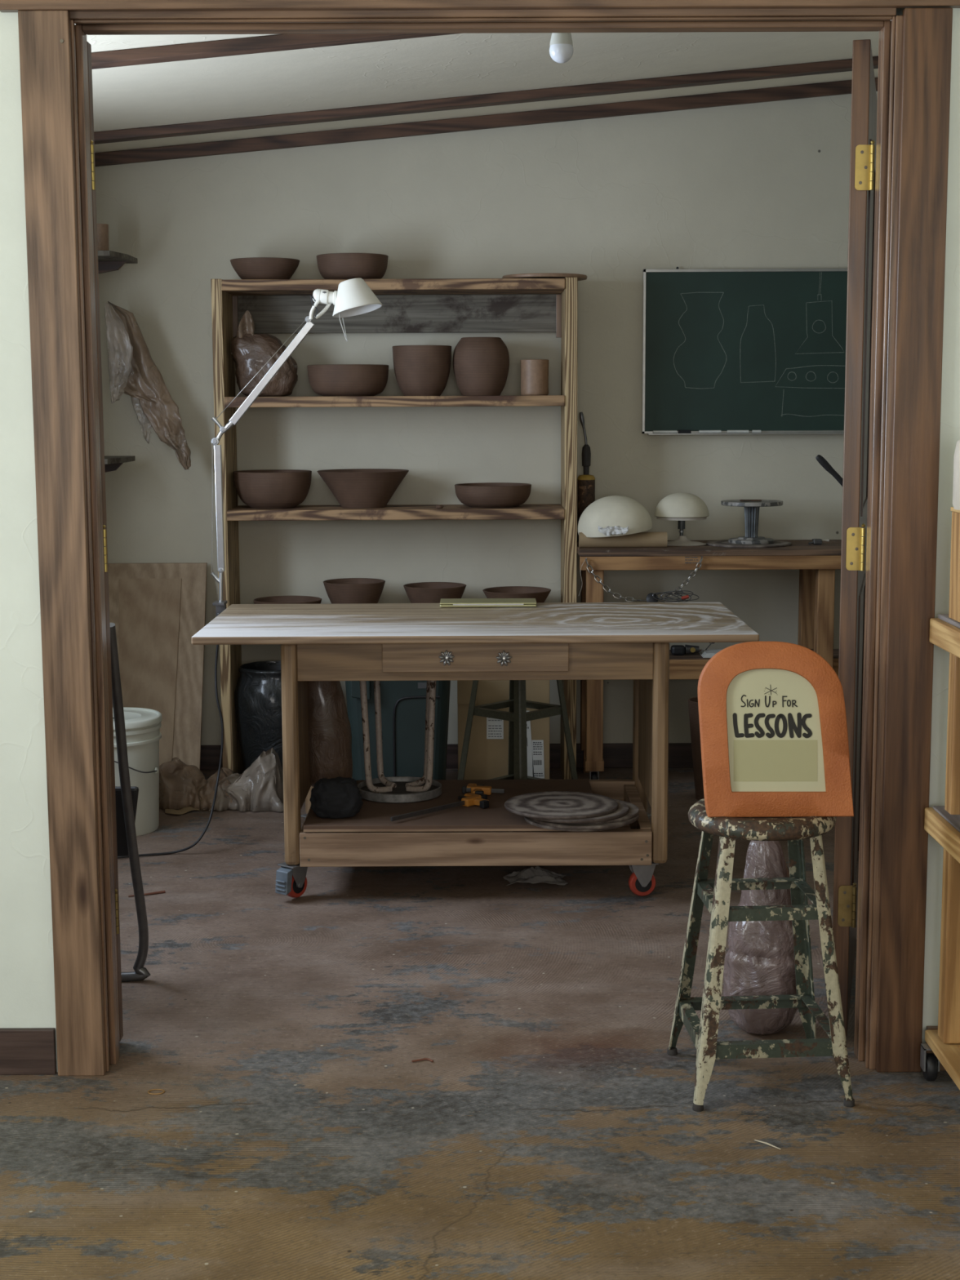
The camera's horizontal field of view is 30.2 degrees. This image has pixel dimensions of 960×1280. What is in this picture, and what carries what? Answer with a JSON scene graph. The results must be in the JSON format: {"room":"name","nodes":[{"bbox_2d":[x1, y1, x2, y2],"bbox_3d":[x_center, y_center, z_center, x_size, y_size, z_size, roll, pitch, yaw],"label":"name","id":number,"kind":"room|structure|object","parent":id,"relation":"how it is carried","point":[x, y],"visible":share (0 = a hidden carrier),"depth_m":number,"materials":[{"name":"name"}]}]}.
{"room":"pottery shop","nodes":[
{"label":"pottery shop","id":0,"kind":"room"},
{"bbox_2d":[75,23,879,153],"bbox_3d":[0.137,-1.733,4.913,3.610,0.403,2.920,0,8,0],"label":"ceiling","id":1,"kind":"structure","parent":0,"point":[458,64],"depth_m":5.49,"materials":[{"name":"paint"}]},
{"bbox_2d":[91,33,456,69],"bbox_3d":[0.138,-1.651,4.717,3.608,0.352,0.070,0,8,0],"label":"trim","id":2,"kind":"structure","parent":1,"relation":"attached to","point":[279,42],"depth_m":4.70,"materials":[{"name":"brown wood"}]},
{"bbox_2d":[93,56,878,144],"bbox_3d":[0.137,-1.815,5.936,3.608,0.352,0.070,0,8,0],"label":"trim","id":3,"kind":"structure","parent":1,"relation":"attached to","point":[841,65],"depth_m":5.91,"materials":[{"name":"brown wood"}]},
{"bbox_2d":[549,32,573,62],"bbox_3d":[0.199,-1.512,4.337,0.110,0.200,0.110,0,8,0],"label":"light bulb","id":4,"kind":"object","parent":1,"relation":"hanging from","point":[561,48],"visible":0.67,"depth_m":4.33,"materials":[{"name":"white glass"}]},
{"bbox_2d":[0,767,959,1279],"bbox_3d":[0.030,1.077,2.465,4.650,0.060,9.000,0,8,0],"label":"floor","id":5,"kind":"structure","parent":0,"point":[552,1131],"depth_m":3.46,"materials":[{"name":"concrete"}]},
{"bbox_2d":[110,622,150,982],"bbox_3d":[-1.069,0.391,4.050,0.563,0.896,0.326,0,8,0],"label":"metal stand","id":6,"kind":"object","parent":5,"relation":"on","point":[126,795],"visible":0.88,"depth_m":4.11,"materials":[{"name":"metal"}]},
{"bbox_2d":[112,706,161,835],"bbox_3d":[-1.176,0.426,5.724,0.306,0.374,0.311,0,8,0],"label":"plastic bucket","id":7,"kind":"object","parent":5,"relation":"on","point":[143,726],"visible":0.44,"depth_m":5.65,"materials":[{"name":"white plastic"}]},
{"bbox_2d":[128,890,165,897],"bbox_3d":[-0.932,0.712,4.972,0.105,0.007,0.011,-4,9,-27],"label":"wood sliver","id":8,"kind":"object","parent":5,"relation":"on","point":[160,891],"visible":0.81,"depth_m":4.98,"materials":[{"name":"brown wood"}]},
{"bbox_2d":[147,1088,164,1094],"bbox_3d":[-0.647,0.903,3.550,0.035,0.002,0.027,0,8,0],"label":"rubber band","id":9,"kind":"object","parent":5,"relation":"on","point":[152,1089],"visible":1,"depth_m":3.54,"materials":[{"name":"beige rubber"}]},
{"bbox_2d":[107,562,207,769],"bbox_3d":[-1.252,0.124,6.446,0.495,0.780,0.324,0,8,0],"label":"plywood board","id":10,"kind":"object","parent":5,"relation":"on","point":[156,610],"visible":0.34,"depth_m":6.46,"materials":[{"name":"brown wood"}]},
{"bbox_2d":[138,644,223,856],"label":"cable","id":11,"kind":"object","parent":5,"relation":"on","point":[217,646],"depth_m":5.53,"materials":[{"name":"plastic"}]},
{"bbox_2d":[164,806,199,814],"bbox_3d":[-1.003,0.573,5.990,0.117,0.005,0.134,-2,8,-10],"label":"paper scrap","id":12,"kind":"object","parent":5,"relation":"on","point":[180,811],"visible":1,"depth_m":5.98,"materials":[{"name":"brown paper"}]},
{"bbox_2d":[159,747,284,812],"bbox_3d":[-0.891,0.459,6.131,0.493,0.191,0.371,0,8,0],"label":"plastic bag","id":13,"kind":"object","parent":5,"relation":"on","point":[181,784],"visible":0.91,"depth_m":6.02,"materials":[{"name":"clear plastic"}]},
{"bbox_2d":[234,660,283,772],"bbox_3d":[-0.744,0.303,6.457,0.300,0.425,0.304,0,8,0],"label":"vase","id":14,"kind":"object","parent":5,"relation":"on","point":[258,690],"visible":0.37,"depth_m":6.33,"materials":[{"name":"black ceramic"}]},
{"bbox_2d":[210,277,577,779],"bbox_3d":[-0.292,-0.381,6.388,1.266,1.789,0.296,0,8,0],"label":"shelf unit","id":15,"kind":"object","parent":5,"relation":"on","point":[417,305],"visible":0.73,"depth_m":6.26,"materials":[{"name":"brown wood"}]},
{"bbox_2d":[231,310,297,396],"bbox_3d":[-0.765,-1.014,6.296,0.240,0.301,0.188,0,8,0],"label":"clay piece","id":16,"kind":"object","parent":15,"relation":"on","point":[251,352],"visible":0.91,"depth_m":6.23,"materials":[{"name":"brown ceramic"}]},
{"bbox_2d":[230,257,299,279],"bbox_3d":[-0.758,-1.301,6.267,0.245,0.076,0.245,-3,8,-21],"label":"clay bowl","id":17,"kind":"object","parent":15,"relation":"on","point":[253,268],"visible":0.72,"depth_m":6.18,"materials":[{"name":"brown ceramic"}]},
{"bbox_2d":[233,469,311,508],"bbox_3d":[-0.743,-0.540,6.369,0.280,0.130,0.280,-3,8,-20],"label":"clay bowl","id":18,"kind":"object","parent":15,"relation":"on","point":[263,488],"visible":1,"depth_m":6.27,"materials":[{"name":"brown ceramic"}]},
{"bbox_2d":[253,595,321,604],"bbox_3d":[-0.693,-0.118,6.401,0.246,0.058,0.246,4,9,31],"label":"dish","id":19,"kind":"object","parent":15,"relation":"on","point":[273,599],"visible":0.3,"depth_m":6.49,"materials":[{"name":"brown ceramic"}]},
{"bbox_2d":[306,364,388,396],"bbox_3d":[-0.469,-0.922,6.318,0.290,0.110,0.290,-8,11,-43],"label":"clay bowl","id":20,"kind":"object","parent":15,"relation":"on","point":[329,380],"visible":0.98,"depth_m":6.21,"materials":[{"name":"brown ceramic"}]},
{"bbox_2d":[316,253,388,279],"bbox_3d":[-0.450,-1.309,6.266,0.253,0.090,0.253,6,10,38],"label":"clay bowl","id":21,"kind":"object","parent":15,"relation":"on","point":[332,265],"visible":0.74,"depth_m":6.17,"materials":[{"name":"brown ceramic"}]},
{"bbox_2d":[323,577,385,604],"bbox_3d":[-0.452,-0.151,6.396,0.224,0.122,0.224,-4,8,-24],"label":"clay bowl","id":22,"kind":"object","parent":15,"relation":"on","point":[345,590],"visible":0.62,"depth_m":6.32,"materials":[{"name":"brown ceramic"}]},
{"bbox_2d":[316,468,408,508],"bbox_3d":[-0.418,-0.542,6.369,0.329,0.131,0.329,0,8,6],"label":"clay bowl","id":23,"kind":"object","parent":15,"relation":"on","point":[353,488],"visible":1,"depth_m":6.27,"materials":[{"name":"brown ceramic"}]},
{"bbox_2d":[392,345,451,395],"bbox_3d":[-0.205,-0.956,6.314,0.210,0.175,0.210,-4,8,-25],"label":"planter","id":24,"kind":"object","parent":15,"relation":"on","point":[419,370],"visible":0.98,"depth_m":6.23,"materials":[{"name":"brown ceramic"}]},
{"bbox_2d":[403,582,466,603],"bbox_3d":[-0.162,-0.145,6.398,0.227,0.106,0.227,-5,9,-31],"label":"clay bowl","id":25,"kind":"object","parent":15,"relation":"on","point":[422,592],"visible":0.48,"depth_m":6.32,"materials":[{"name":"brown ceramic"}]},
{"bbox_2d":[435,505,444,508],"bbox_3d":[-0.142,-0.469,6.262,0.029,0.013,0.020,0,8,0],"label":"clay lump","id":26,"kind":"object","parent":15,"relation":"on","point":[437,506],"visible":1,"depth_m":6.26,"materials":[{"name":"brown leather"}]},
{"bbox_2d":[453,337,509,395],"bbox_3d":[0.004,-0.971,6.312,0.201,0.204,0.201,-1,8,-4],"label":"clay vase","id":27,"kind":"object","parent":15,"relation":"on","point":[481,365],"visible":1,"depth_m":6.24,"materials":[{"name":"brown ceramic"}]},
{"bbox_2d":[454,482,531,507],"bbox_3d":[0.047,-0.519,6.373,0.276,0.079,0.276,-2,8,-13],"label":"dish","id":28,"kind":"object","parent":15,"relation":"on","point":[480,495],"visible":1,"depth_m":6.27,"materials":[{"name":"brown ceramic"}]},
{"bbox_2d":[482,586,551,602],"bbox_3d":[0.133,-0.137,6.399,0.247,0.088,0.247,5,9,34],"label":"clay bowl","id":29,"kind":"object","parent":15,"relation":"on","point":[540,594],"visible":0.43,"depth_m":6.37,"materials":[{"name":"brown ceramic"}]},
{"bbox_2d":[520,359,548,395],"bbox_3d":[0.194,-0.933,6.317,0.102,0.126,0.102,-6,9,-35],"label":"clay cup","id":30,"kind":"object","parent":15,"relation":"on","point":[534,372],"visible":0.94,"depth_m":6.28,"materials":[{"name":"brown ceramic"}]},
{"bbox_2d":[502,272,586,280],"bbox_3d":[0.228,-1.276,6.256,0.299,0.012,0.299,0,8,0],"label":"bat","id":31,"kind":"object","parent":15,"relation":"on","point":[543,275],"visible":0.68,"depth_m":6.14,"materials":[{"name":"wood"}]},
{"bbox_2d":[345,680,450,780],"bbox_3d":[-0.276,0.309,6.092,0.380,0.500,0.383,0,8,0],"label":"storage bin","id":32,"kind":"object","parent":5,"relation":"on","point":[403,703],"visible":0.56,"depth_m":5.95,"materials":[{"name":"teal plastic"}]},
{"bbox_2d":[411,1057,433,1062],"bbox_3d":[-0.120,0.877,3.711,0.046,0.004,0.017,0,8,0],"label":"twig","id":33,"kind":"object","parent":5,"relation":"on","point":[423,1059],"visible":1,"depth_m":3.71,"materials":[{"name":"brown wood"}]},
{"bbox_2d":[191,601,759,897],"bbox_3d":[-0.011,0.304,5.171,1.518,0.743,0.770,0,8,0],"label":"work table","id":34,"kind":"object","parent":5,"relation":"on","point":[545,641],"visible":0.94,"depth_m":4.87,"materials":[{"name":"brown wood"}]},
{"bbox_2d":[210,277,382,616],"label":"desk lamp","id":35,"kind":"object","parent":34,"relation":"on","point":[352,297],"depth_m":5.41,"materials":[{"name":"metal"}]},
{"bbox_2d":[308,680,352,786],"bbox_3d":[-0.464,0.245,5.325,0.161,0.400,0.121,0,8,0],"label":"sack","id":36,"kind":"object","parent":34,"relation":"on","point":[330,735],"visible":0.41,"depth_m":5.28,"materials":[{"name":"brown plastic"}]},
{"bbox_2d":[309,777,363,818],"bbox_3d":[-0.401,0.440,4.973,0.148,0.106,0.122,0,8,0],"label":"cloth bundle","id":37,"kind":"object","parent":34,"relation":"on","point":[337,797],"visible":1,"depth_m":4.93,"materials":[{"name":"black fabric"}]},
{"bbox_2d":[357,680,441,803],"bbox_3d":[-0.239,0.238,5.218,0.251,0.440,0.251,0,8,0],"label":"round stool","id":38,"kind":"object","parent":34,"relation":"on","point":[392,789],"visible":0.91,"depth_m":5.18,"materials":[{"name":"white paint"}]},
{"bbox_2d":[391,792,488,821],"bbox_3d":[-0.092,0.477,4.998,0.121,0.023,0.365,5,9,35],"label":"clamp","id":39,"kind":"object","parent":34,"relation":"on","point":[469,799],"visible":1,"depth_m":5.05,"materials":[{"name":"metal"}]},
{"bbox_2d":[299,779,652,866],"bbox_3d":[-0.010,0.526,5.180,0.972,0.106,0.628,0,8,0],"label":"shelf","id":40,"kind":"object","parent":34,"relation":"on","point":[494,835],"depth_m":4.87,"materials":[{"name":"brown wood"}]},
{"bbox_2d":[462,783,504,795],"bbox_3d":[-0.004,0.443,5.245,0.100,0.023,0.125,-6,10,-39],"label":"clamp","id":41,"kind":"object","parent":34,"relation":"on","point":[470,788],"visible":0.89,"depth_m":5.23,"materials":[{"name":"plastic"}]},
{"bbox_2d":[440,598,537,607],"bbox_3d":[0.025,-0.113,5.435,0.294,0.014,0.126,0,8,0],"label":"ruler","id":42,"kind":"object","parent":34,"relation":"on","point":[444,602],"visible":1,"depth_m":5.38,"materials":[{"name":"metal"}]},
{"bbox_2d":[524,816,624,831],"bbox_3d":[0.273,0.492,4.930,0.300,0.008,0.300,0,8,0],"label":"bat","id":43,"kind":"object","parent":34,"relation":"on","point":[527,820],"visible":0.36,"depth_m":4.80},
{"bbox_2d":[531,813,639,829],"bbox_3d":[0.288,0.484,4.919,0.304,0.008,0.304,2,8,15],"label":"bat","id":44,"kind":"object","parent":43,"relation":"on","point":[564,825],"visible":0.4,"depth_m":4.79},
{"bbox_2d":[566,799,639,824],"bbox_3d":[0.293,0.473,4.938,0.300,0.008,0.300,4,9,31],"label":"bat","id":45,"kind":"object","parent":44,"relation":"on","point":[633,811],"visible":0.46,"depth_m":4.85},
{"bbox_2d":[525,799,629,823],"bbox_3d":[0.258,0.467,4.917,0.310,0.008,0.310,-7,10,-43],"label":"bat","id":46,"kind":"object","parent":45,"relation":"on","point":[623,809],"visible":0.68,"depth_m":4.79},
{"bbox_2d":[504,791,618,819],"bbox_3d":[0.226,0.457,4.926,0.316,0.008,0.316,-4,9,-28],"label":"bat","id":47,"kind":"object","parent":46,"relation":"on","point":[552,805],"visible":1,"depth_m":4.90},
{"bbox_2d":[457,680,549,779],"bbox_3d":[0.081,0.261,6.206,0.317,0.562,0.208,0,8,0],"label":"cardboard box","id":48,"kind":"object","parent":5,"relation":"on","point":[487,757],"visible":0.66,"depth_m":6.12,"materials":[{"name":"brown cardboard"}]},
{"bbox_2d":[457,680,577,779],"bbox_3d":[0.122,0.320,5.754,0.320,0.565,0.320,7,10,43],"label":"metal stool","id":49,"kind":"object","parent":5,"relation":"on","point":[517,716],"visible":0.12,"depth_m":5.72,"materials":[{"name":"green paint"}]},
{"bbox_2d":[502,866,568,885],"bbox_3d":[0.158,0.668,5.091,0.185,0.044,0.131,0,8,0],"label":"rag","id":50,"kind":"object","parent":5,"relation":"on","point":[537,874],"visible":1,"depth_m":5.07,"materials":[{"name":"grey fabric"}]},
{"bbox_2d":[688,696,704,799],"bbox_3d":[0.788,0.377,6.125,0.145,0.347,0.145,6,10,38],"label":"clay pot","id":51,"kind":"object","parent":5,"relation":"on","point":[692,702],"visible":0.38,"depth_m":6.09,"materials":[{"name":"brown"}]},
{"bbox_2d":[577,539,866,779],"bbox_3d":[0.970,0.085,6.379,1.250,0.857,0.420,0,8,0],"label":"table","id":52,"kind":"object","parent":5,"relation":"on","point":[816,564],"visible":0.36,"depth_m":6.17,"materials":[{"name":"brown wood"}]},
{"bbox_2d":[577,412,595,542],"bbox_3d":[0.386,-0.592,6.454,0.066,0.470,0.066,0,8,0],"label":"torch","id":53,"kind":"object","parent":52,"relation":"on","point":[586,482],"visible":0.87,"depth_m":6.43,"materials":[{"name":"yellow paint"}]},
{"bbox_2d":[578,532,667,547],"bbox_3d":[0.500,-0.351,6.217,0.305,0.055,0.070,0,8,0],"label":"paper roll","id":54,"kind":"object","parent":52,"relation":"on","point":[641,540],"visible":0.89,"depth_m":6.19,"materials":[{"name":"brown paper"}]},
{"bbox_2d":[577,495,652,537],"bbox_3d":[0.474,-0.438,6.247,0.262,0.140,0.262,3,8,21],"label":"dome","id":55,"kind":"object","parent":54,"relation":"on","point":[621,511],"visible":0.99,"depth_m":6.16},
{"bbox_2d":[598,525,628,536],"bbox_3d":[0.459,-0.376,6.118,0.104,0.038,0.014,0,8,0],"label":"tissue","id":56,"kind":"object","parent":55,"relation":"attached to","point":[608,531],"visible":1,"depth_m":6.12,"materials":[{"name":"white paper"}]},
{"bbox_2d":[585,555,702,602],"bbox_3d":[0.564,-0.205,6.109,0.403,0.166,0.042,0,8,0],"label":"chain","id":57,"kind":"object","parent":52,"relation":"hanging from","point":[652,597],"visible":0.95,"depth_m":6.11,"materials":[{"name":"metal"}]},
{"bbox_2d":[654,493,709,546],"bbox_3d":[0.717,-0.431,6.319,0.193,0.185,0.193,0,8,0],"label":"mold","id":58,"kind":"object","parent":52,"relation":"on","point":[680,507],"depth_m":6.25,"materials":[{"name":"paint"}]},
{"bbox_2d":[671,644,699,655],"bbox_3d":[0.734,0.036,6.357,0.100,0.038,0.050,0,8,0],"label":"drill","id":59,"kind":"object","parent":52,"relation":"on","point":[676,650],"visible":1,"depth_m":6.35,"materials":[{"name":"black plastic"}]},
{"bbox_2d":[698,648,723,657],"bbox_3d":[0.846,0.048,6.353,0.110,0.014,0.120,0,8,0],"label":"paper stack","id":60,"kind":"object","parent":52,"relation":"on","point":[708,653],"visible":0.48,"depth_m":6.34,"materials":[{"name":"white paper"}]},
{"bbox_2d":[706,539,791,547],"bbox_3d":[0.955,-0.343,6.316,0.300,0.007,0.300,0,8,0],"label":"bat","id":61,"kind":"object","parent":52,"relation":"on","point":[722,543],"visible":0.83,"depth_m":6.22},
{"bbox_2d":[720,499,782,544],"bbox_3d":[0.964,-0.419,6.301,0.218,0.147,0.218,0,8,0],"label":"wheel","id":62,"kind":"object","parent":61,"relation":"on","point":[751,508],"visible":0.99,"depth_m":6.27,"materials":[{"name":"metal"}]},
{"bbox_2d":[739,499,761,501],"bbox_3d":[0.956,-0.492,6.271,0.075,0.005,0.020,0,8,0],"label":"rib","id":63,"kind":"object","parent":62,"relation":"on","point":[740,500],"visible":1,"depth_m":6.26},
{"bbox_2d":[669,648,839,659],"bbox_3d":[0.966,0.057,6.388,1.107,0.014,0.244,0,8,0],"label":"shelf","id":64,"kind":"object","parent":52,"relation":"attached to","point":[836,651],"depth_m":6.32,"materials":[{"name":"brown wood"}]},
{"bbox_2d":[808,538,829,544],"bbox_3d":[1.200,-0.350,6.311,0.079,0.020,0.034,-2,8,-11],"label":"tool","id":65,"kind":"object","parent":52,"relation":"on","point":[815,541],"visible":1,"depth_m":6.30,"materials":[{"name":"metal"}]},
{"bbox_2d":[666,798,854,1111],"bbox_3d":[0.562,0.611,3.571,0.320,0.565,0.320,-1,8,-3],"label":"metal stool","id":66,"kind":"object","parent":5,"relation":"on","point":[715,894],"visible":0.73,"depth_m":3.46,"materials":[{"name":"beige paint"}]},
{"bbox_2d":[697,641,853,817],"bbox_3d":[0.576,0.173,3.458,0.300,0.342,0.063,0,8,0],"label":"sign","id":67,"kind":"object","parent":66,"relation":"on","point":[772,717],"visible":1,"depth_m":3.45,"materials":[{"name":"orange wood"}]},
{"bbox_2d":[723,840,798,1035],"bbox_3d":[0.623,0.641,3.854,0.189,0.429,0.161,0,8,0],"label":"bag","id":68,"kind":"object","parent":5,"relation":"on","point":[759,958],"visible":0.7,"depth_m":3.80,"materials":[{"name":"plastic"}]},
{"bbox_2d":[754,1139,781,1149],"bbox_3d":[0.532,0.932,3.285,0.004,0.003,0.059,-8,11,-44],"label":"wood sliver","id":69,"kind":"object","parent":5,"relation":"on","point":[766,1143],"visible":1,"depth_m":3.28,"materials":[{"name":"beige wood"}]},
{"bbox_2d":[815,454,842,486],"bbox_3d":[1.198,0.007,5.675,0.286,1.196,0.041,-2,8,-16],"label":"tool","id":70,"kind":"object","parent":5,"relation":"on","point":[823,462],"visible":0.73,"depth_m":5.58,"materials":[{"name":"rubber"}]},
{"bbox_2d":[920,613,959,1089],"bbox_3d":[1.164,0.490,3.005,0.551,0.948,1.125,0,8,0],"label":"rolling cart","id":71,"kind":"object","parent":5,"relation":"on","point":[942,823],"visible":1,"depth_m":3.48,"materials":[{"name":"brown wood"}]},
{"bbox_2d":[948,506,959,622],"bbox_3d":[1.030,-0.134,3.292,0.264,0.213,0.224,0,8,0],"label":"wooden crate","id":72,"kind":"object","parent":71,"relation":"on","point":[954,584],"visible":1,"depth_m":3.36,"materials":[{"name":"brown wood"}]},
{"bbox_2d":[952,440,959,510],"bbox_3d":[0.933,-0.313,3.288,0.110,0.142,0.110,0,8,0],"label":"ceramic jar","id":73,"kind":"object","parent":72,"relation":"on","point":[956,486],"visible":1,"depth_m":3.28,"materials":[{"name":"white ceramic"}]},
{"bbox_2d":[0,8,959,1071],"bbox_3d":[0.023,-0.420,3.551,4.650,2.620,0.130,0,8,0],"label":"wall","id":74,"kind":"structure","parent":0,"point":[27,980],"depth_m":3.53,"materials":[{"name":"paint"}]},
{"bbox_2d":[0,1027,57,1075],"bbox_3d":[-1.484,0.847,3.646,1.225,0.096,0.015,0,8,0],"label":"baseboard","id":75,"kind":"structure","parent":74,"relation":"attached to","point":[23,1051],"depth_m":3.64,"materials":[{"name":"brown wood"}]},
{"bbox_2d":[17,9,106,1075],"bbox_3d":[-0.822,-0.150,3.508,0.095,2.103,0.023,0,8,0],"label":"trim","id":76,"kind":"structure","parent":74,"relation":"attached to","point":[44,36],"depth_m":3.49,"materials":[{"name":"brown wood"}]},
{"bbox_2d":[70,19,119,1071],"bbox_3d":[-0.779,-0.154,3.583,0.033,2.090,0.136,0,8,0],"label":"trim","id":77,"kind":"structure","parent":74,"relation":"attached to","point":[78,37],"depth_m":3.55,"materials":[{"name":"brown wood"}]},
{"bbox_2d":[87,41,123,1040],"bbox_3d":[-1.145,-0.165,3.675,0.756,2.066,0.048,0,8,0],"label":"door","id":78,"kind":"structure","parent":74,"relation":"in","point":[89,46],"depth_m":3.66,"materials":[{"name":"brown wood"}]},
{"bbox_2d":[0,0,959,12],"bbox_3d":[-0.010,-1.269,3.357,2.049,0.147,0.025,0,8,0],"label":"trim","id":79,"kind":"structure","parent":74,"relation":"attached to","point":[6,6],"depth_m":3.35,"materials":[{"name":"brown wood"}]},
{"bbox_2d":[69,8,896,35],"bbox_3d":[0.006,-1.197,3.443,1.572,0.031,0.136,0,8,0],"label":"trim","id":80,"kind":"structure","parent":74,"relation":"attached to","point":[784,20],"depth_m":3.39,"materials":[{"name":"brown wood"}]},
{"bbox_2d":[832,39,877,1035],"bbox_3d":[0.852,-0.222,4.036,0.052,2.066,0.761,1,8,12],"label":"door","id":81,"kind":"structure","parent":74,"relation":"in","point":[864,94],"depth_m":3.69,"materials":[{"name":"red wood"}]},
{"bbox_2d":[853,15,902,1069],"bbox_3d":[0.800,-0.161,3.583,0.033,2.090,0.136,0,8,0],"label":"trim","id":82,"kind":"structure","parent":74,"relation":"attached to","point":[890,45],"depth_m":3.54,"materials":[{"name":"brown wood"}]},
{"bbox_2d":[875,8,952,1071],"bbox_3d":[0.854,-0.156,3.509,0.091,2.100,0.021,0,8,0],"label":"trim","id":83,"kind":"structure","parent":74,"relation":"attached to","point":[926,33],"depth_m":3.49,"materials":[{"name":"red wood"}]},
{"bbox_2d":[925,1026,946,1071],"bbox_3d":[1.535,0.835,3.646,1.238,0.092,0.015,0,8,0],"label":"baseboard","id":84,"kind":"structure","parent":74,"relation":"attached to","point":[928,1028],"depth_m":3.64,"materials":[{"name":"brown wood"}]},
{"bbox_2d":[94,91,877,745],"bbox_3d":[0.146,-0.889,6.550,3.900,2.750,0.100,0,8,0],"label":"wall","id":85,"kind":"structure","parent":0,"point":[610,200],"depth_m":6.47,"materials":[{"name":"paint"}]},
{"bbox_2d":[104,301,191,469],"bbox_3d":[-1.177,-0.900,6.289,0.280,0.596,0.124,0,8,0],"label":"hanging cloth","id":86,"kind":"object","parent":85,"relation":"hanging from","point":[133,372],"visible":1,"depth_m":6.32,"materials":[{"name":"brown fabric"}]},
{"bbox_2d":[200,742,693,769],"bbox_3d":[0.147,0.435,6.669,3.610,0.092,0.015,0,8,0],"label":"baseboard","id":87,"kind":"structure","parent":85,"relation":"attached to","point":[615,755],"depth_m":6.66,"materials":[{"name":"brown wood"}]},
{"bbox_2d":[94,77,877,166],"bbox_3d":[0.137,-1.863,6.353,3.608,0.367,0.029,0,8,0],"label":"trim","id":88,"kind":"structure","parent":85,"relation":"attached to","point":[840,87],"depth_m":6.34,"materials":[{"name":"brown wood"}]},
{"bbox_2d":[641,266,847,435],"bbox_3d":[1.056,-1.050,6.446,0.930,0.603,0.062,0,8,0],"label":"chalkboard","id":89,"kind":"object","parent":85,"relation":"attached to","point":[724,349],"visible":0.94,"depth_m":6.46,"materials":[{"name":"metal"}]},
{"bbox_2d":[653,430,676,433],"bbox_3d":[0.674,-0.759,6.477,0.087,0.010,0.010,0,8,0],"label":"stick","id":90,"kind":"object","parent":89,"relation":"on","point":[654,431],"visible":1,"depth_m":6.47,"materials":[{"name":"white"}]},
{"bbox_2d":[678,430,691,433],"bbox_3d":[0.746,-0.759,6.475,0.045,0.012,0.024,0,8,0],"label":"eraser","id":91,"kind":"object","parent":89,"relation":"on","point":[679,431],"visible":1,"depth_m":6.46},
{"bbox_2d":[698,430,720,433],"bbox_3d":[0.839,-0.760,6.477,0.080,0.010,0.010,0,8,0],"label":"stick","id":92,"kind":"object","parent":89,"relation":"on","point":[700,431],"visible":1,"depth_m":6.47,"materials":[{"name":"white"}]},
{"bbox_2d":[727,430,748,432],"bbox_3d":[0.940,-0.760,6.477,0.078,0.010,0.010,0,8,0],"label":"stick","id":93,"kind":"object","parent":89,"relation":"on","point":[728,431],"visible":1,"depth_m":6.47,"materials":[{"name":"white"}]},
{"bbox_2d":[647,432,844,435],"bbox_3d":[1.058,-0.752,6.475,0.890,0.005,0.039,0,8,0],"label":"chalk tray","id":94,"kind":"object","parent":89,"relation":"on","point":[648,433],"depth_m":6.46,"materials":[{"name":"metal"}]},
{"bbox_2d":[751,430,760,432],"bbox_3d":[1.008,-0.760,6.477,0.031,0.010,0.010,0,8,0],"label":"stick","id":95,"kind":"object","parent":89,"relation":"on","point":[753,431],"visible":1,"depth_m":6.47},
{"bbox_3d":[-1.723,-0.680,5.053,0.120,2.750,2.920,0,8,0],"label":"wall","id":96,"kind":"structure","parent":0,"visible":0},
{"bbox_2d":[97,250,137,273],"bbox_3d":[-1.444,-1.279,6.169,0.442,0.118,0.370,0,8,0],"label":"wall shelf","id":97,"kind":"object","parent":96,"relation":"attached to","point":[108,260],"visible":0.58,"depth_m":6.23,"materials":[{"name":"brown wood"}]},
{"bbox_2d":[97,223,109,250],"bbox_3d":[-1.328,-1.396,6.199,0.066,0.105,0.066,0,8,0],"label":"clay pot","id":98,"kind":"object","parent":97,"relation":"on","point":[102,228],"visible":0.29,"depth_m":6.17,"materials":[{"name":"ceramic"}]},
{"bbox_2d":[104,455,135,472],"bbox_3d":[-1.456,-0.583,6.262,0.412,0.118,0.370,0,8,0],"label":"wall shelf","id":99,"kind":"object","parent":96,"relation":"attached to","point":[111,463],"visible":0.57,"depth_m":6.32,"materials":[{"name":"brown wood"}]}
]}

